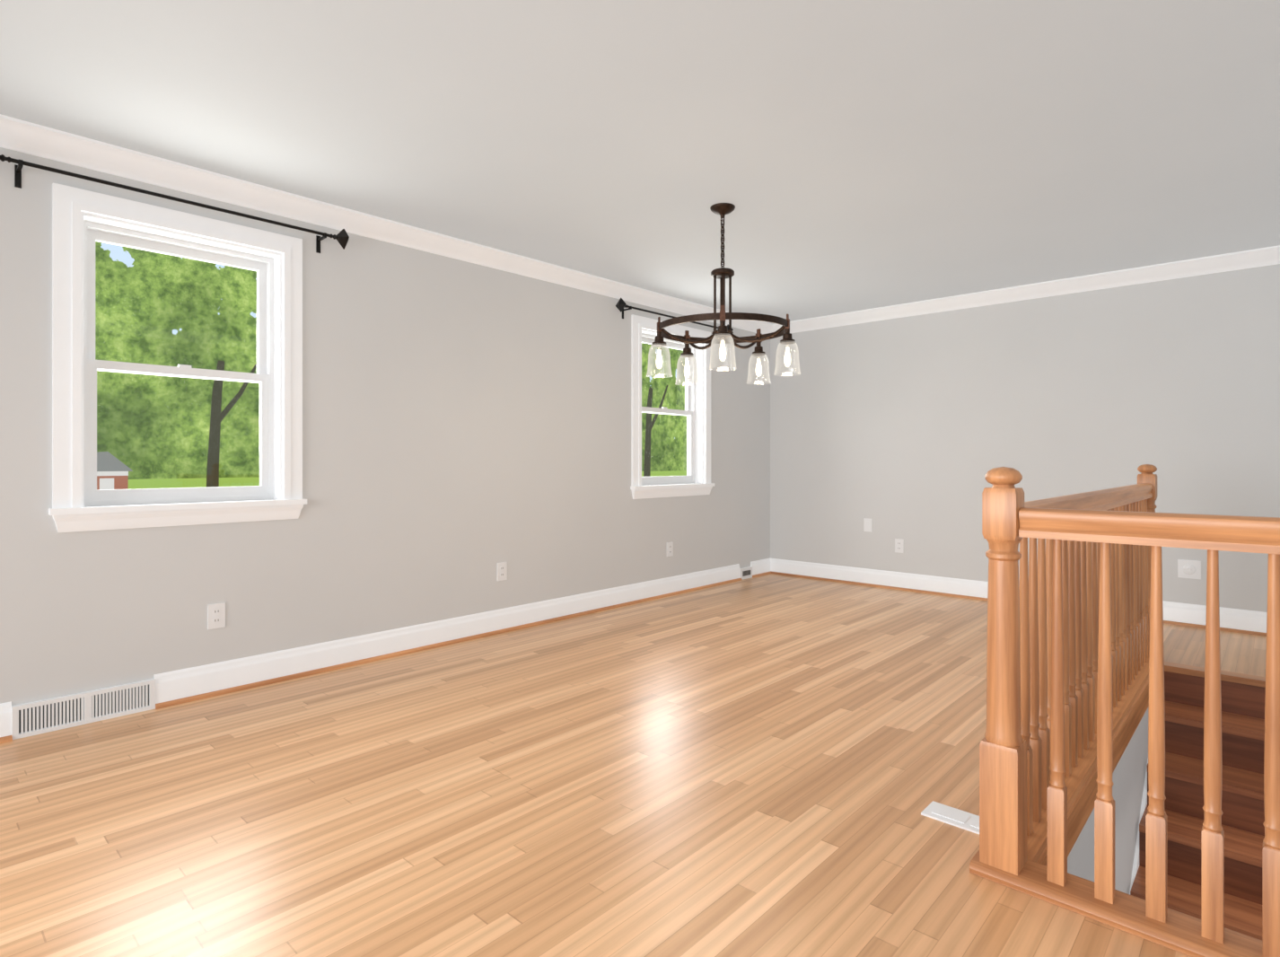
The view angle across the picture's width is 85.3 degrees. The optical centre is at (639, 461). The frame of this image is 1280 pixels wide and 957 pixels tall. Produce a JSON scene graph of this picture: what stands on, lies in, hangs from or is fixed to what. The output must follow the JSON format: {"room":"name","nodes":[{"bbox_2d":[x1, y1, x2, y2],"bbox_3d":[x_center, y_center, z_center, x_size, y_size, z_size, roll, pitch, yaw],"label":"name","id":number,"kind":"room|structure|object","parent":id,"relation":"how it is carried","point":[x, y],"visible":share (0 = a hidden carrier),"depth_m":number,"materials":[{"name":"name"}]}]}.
{"room":"empty living room","nodes":[
{"label":"empty living room","id":0,"kind":"room"},
{"bbox_2d":[0,147,770,705],"bbox_3d":[-1.593,0.025,3.820,0.180,2.690,8.260,0,0,43],"label":"wall","id":1,"kind":"structure","parent":0,"point":[461,419],"depth_m":3.86,"materials":[{"name":"grey paint"}]},
{"bbox_2d":[11,678,155,739],"bbox_3d":[-2.305,1.026,2.898,0.022,0.128,0.470,0,0,43],"label":"air vent","id":2,"kind":"object","parent":1,"relation":"in","point":[50,714],"visible":1,"depth_m":2.88,"materials":[{"name":"white plastic"}]},
{"bbox_2d":[0,154,349,253],"bbox_3d":[-2.016,-1.148,3.131,0.132,0.132,1.414,0,0,43],"label":"curtain rod","id":3,"kind":"object","parent":1,"relation":"attached to","point":[342,237],"visible":1,"depth_m":3.04,"materials":[{"name":"black metal"}]},
{"bbox_2d":[48,182,306,532],"bbox_3d":[-2.068,-0.419,3.190,0.125,1.418,0.999,0,0,43],"label":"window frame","id":4,"kind":"structure","parent":1,"relation":"in","point":[71,206],"depth_m":3.07,"materials":[{"name":"white wood"}]},
{"bbox_2d":[83,220,273,506],"bbox_3d":[-2.141,-0.418,3.258,0.075,1.216,0.771,0,0,43],"label":"sash","id":5,"kind":"object","parent":4,"relation":"attached to","point":[92,232],"depth_m":3.22,"materials":[{"name":"white plastic"}]},
{"bbox_2d":[207,602,225,629],"bbox_3d":[-1.985,0.724,3.256,0.009,0.115,0.072,0,0,43],"label":"outlet","id":6,"kind":"object","parent":1,"relation":"attached to","point":[216,611],"visible":1,"depth_m":3.25,"materials":[{"name":"white plastic"}]},
{"bbox_2d":[497,561,507,580],"bbox_3d":[-0.884,0.705,4.451,0.009,0.115,0.072,0,0,43],"label":"outlet","id":7,"kind":"object","parent":1,"relation":"attached to","point":[502,567],"visible":1,"depth_m":4.45,"materials":[{"name":"white plastic"}]},
{"bbox_2d":[0,558,1266,743],"bbox_3d":[0.051,1.017,2.306,4.290,0.146,8.260,0,0,43],"label":"baseboard","id":8,"kind":"structure","parent":1,"relation":"attached to","point":[173,688],"depth_m":4.38,"materials":[{"name":"white paint"}]},
{"bbox_2d":[0,113,1279,333],"bbox_3d":[0.051,-1.272,2.306,4.290,0.095,8.260,0,0,43],"label":"crown molding","id":9,"kind":"structure","parent":1,"relation":"attached to","point":[17,135],"depth_m":4.17,"materials":[{"name":"white paint"}]},
{"bbox_2d":[666,542,673,556],"bbox_3d":[0.244,0.718,5.676,0.009,0.115,0.072,0,0,43],"label":"outlet","id":10,"kind":"object","parent":1,"relation":"attached to","point":[670,545],"visible":1,"depth_m":5.67,"materials":[{"name":"white plastic"}]},
{"bbox_2d":[630,314,714,499],"bbox_3d":[0.261,-0.419,5.719,0.125,1.418,1.018,0,0,43],"label":"window","id":11,"kind":"structure","parent":1,"relation":"in","point":[639,324],"depth_m":5.67,"materials":[{"name":"white wood"}]},
{"bbox_2d":[641,333,695,485],"bbox_3d":[0.188,-0.418,5.786,0.075,1.216,0.790,0,0,43],"label":"sash","id":12,"kind":"object","parent":11,"relation":"attached to","point":[689,411],"depth_m":6.02,"materials":[{"name":"white plastic"}]},
{"bbox_2d":[615,297,733,337],"bbox_3d":[0.310,-1.148,5.656,0.132,0.132,1.408,0,0,43],"label":"curtain rod","id":13,"kind":"object","parent":1,"relation":"attached to","point":[621,304],"visible":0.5,"depth_m":5.27,"materials":[{"name":"black metal"}]},
{"bbox_2d":[740,566,752,578],"bbox_3d":[0.985,1.040,6.468,0.024,0.100,0.190,0,0,43],"label":"air vent","id":14,"kind":"object","parent":1,"relation":"attached to","point":[746,573],"visible":1,"depth_m":6.46,"materials":[{"name":"white plastic"}]},
{"bbox_2d":[0,573,1266,956],"bbox_3d":[0.051,1.230,2.306,4.650,0.280,8.620,0,0,43],"label":"floor","id":15,"kind":"structure","parent":0,"point":[750,767],"depth_m":2.25,"materials":[{"name":"brown wood"}]},
{"bbox_2d":[920,800,979,833],"bbox_3d":[0.997,1.086,2.093,0.260,0.008,0.100,0,0,43],"label":"floor vent","id":16,"kind":"object","parent":15,"relation":"in","point":[958,818],"visible":0.67,"depth_m":2.12,"materials":[{"name":"white plastic"}]},
{"bbox_2d":[969,464,1279,956],"bbox_3d":[2.283,0.610,2.470,1.228,1.191,2.843,0,0,43],"label":"stair railing","id":17,"kind":"object","parent":15,"relation":"on","point":[1075,660],"visible":1,"depth_m":1.77,"materials":[{"name":"brown wood"}]},
{"bbox_2d":[0,0,1279,324],"bbox_3d":[0.051,-1.380,2.306,4.650,0.120,8.620,0,0,43],"label":"ceiling","id":18,"kind":"structure","parent":0,"point":[866,153],"depth_m":2.66,"materials":[{"name":"paint"}]},
{"bbox_2d":[646,202,800,385],"bbox_3d":[0.451,-0.877,3.632,0.775,0.885,0.746,0,0,43],"label":"chandelier","id":19,"kind":"object","parent":18,"relation":"hanging from","point":[723,334],"visible":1,"depth_m":3.56,"materials":[{"name":"brown metal"}]},
{"bbox_2d":[770,263,1279,612],"bbox_3d":[2.910,0.025,5.410,4.650,2.690,0.180,0,0,43],"label":"wall","id":20,"kind":"structure","parent":0,"point":[898,424],"depth_m":5.26,"materials":[{"name":"grey paint"}]},
{"bbox_2d":[863,517,871,531],"bbox_3d":[2.005,0.560,6.115,0.072,0.115,0.008,0,0,43],"label":"outlet","id":21,"kind":"object","parent":20,"relation":"attached to","point":[867,522],"visible":1,"depth_m":6.12,"materials":[{"name":"white plastic"}]},
{"bbox_2d":[894,538,903,552],"bbox_3d":[2.211,0.720,5.925,0.072,0.115,0.009,0,0,43],"label":"outlet","id":22,"kind":"object","parent":20,"relation":"attached to","point":[898,543],"visible":1,"depth_m":5.92,"materials":[{"name":"white plastic"}]},
{"bbox_2d":[1177,559,1201,578],"bbox_3d":[3.639,0.715,4.603,0.120,0.120,0.018,0,0,43],"label":"outlet","id":23,"kind":"object","parent":20,"relation":"attached to","point":[1186,568],"visible":1,"depth_m":4.60,"materials":[{"name":"white plastic"}]},
{"bbox_2d":[1067,708,1148,894],"bbox_3d":[1.094,2.700,1.997,0.122,3.180,5.500,0,0,43],"label":"wall","id":24,"kind":"structure","parent":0,"point":[1128,776],"depth_m":2.96,"materials":[{"name":"grey paint"}]},
{"bbox_2d":[1129,759,1148,894],"bbox_3d":[1.591,2.726,2.437,0.014,3.031,3.620,0,0,43],"label":"trim","id":25,"kind":"structure","parent":24,"relation":"attached to","point":[1135,865],"depth_m":3.21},
{"bbox_2d":[1130,661,1265,940],"bbox_3d":[2.035,2.434,2.103,1.096,2.691,3.590,0,0,43],"label":"stairs","id":26,"kind":"structure","parent":0,"point":[1243,696],"depth_m":3.23,"materials":[{"name":"brown wood"}]},
{"label":"outside","id":27,"kind":"structure","parent":0,"visible":0},
{"bbox_2d":[95,241,686,489],"bbox_3d":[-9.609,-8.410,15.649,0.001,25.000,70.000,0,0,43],"label":"tree foliage","id":28,"kind":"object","parent":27,"point":[152,308],"depth_m":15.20,"materials":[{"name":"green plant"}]},
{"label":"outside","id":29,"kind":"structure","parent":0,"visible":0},
{"label":"ground","id":30,"kind":"structure","parent":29,"visible":0},
{"bbox_2d":[96,451,132,490],"bbox_3d":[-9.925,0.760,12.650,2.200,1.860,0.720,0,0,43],"label":"house","id":31,"kind":"structure","parent":30,"relation":"on","point":[112,473],"depth_m":11.98,"materials":[{"name":"brick"}]},
{"bbox_2d":[206,359,668,487],"bbox_3d":[-4.493,0.036,12.846,10.454,3.312,3.201,0,0,-34],"label":"trunks","id":32,"kind":"object","parent":30,"relation":"on","point":[216,416],"visible":0.28,"depth_m":11.08,"materials":[{"name":"brown plant"}]}
]}

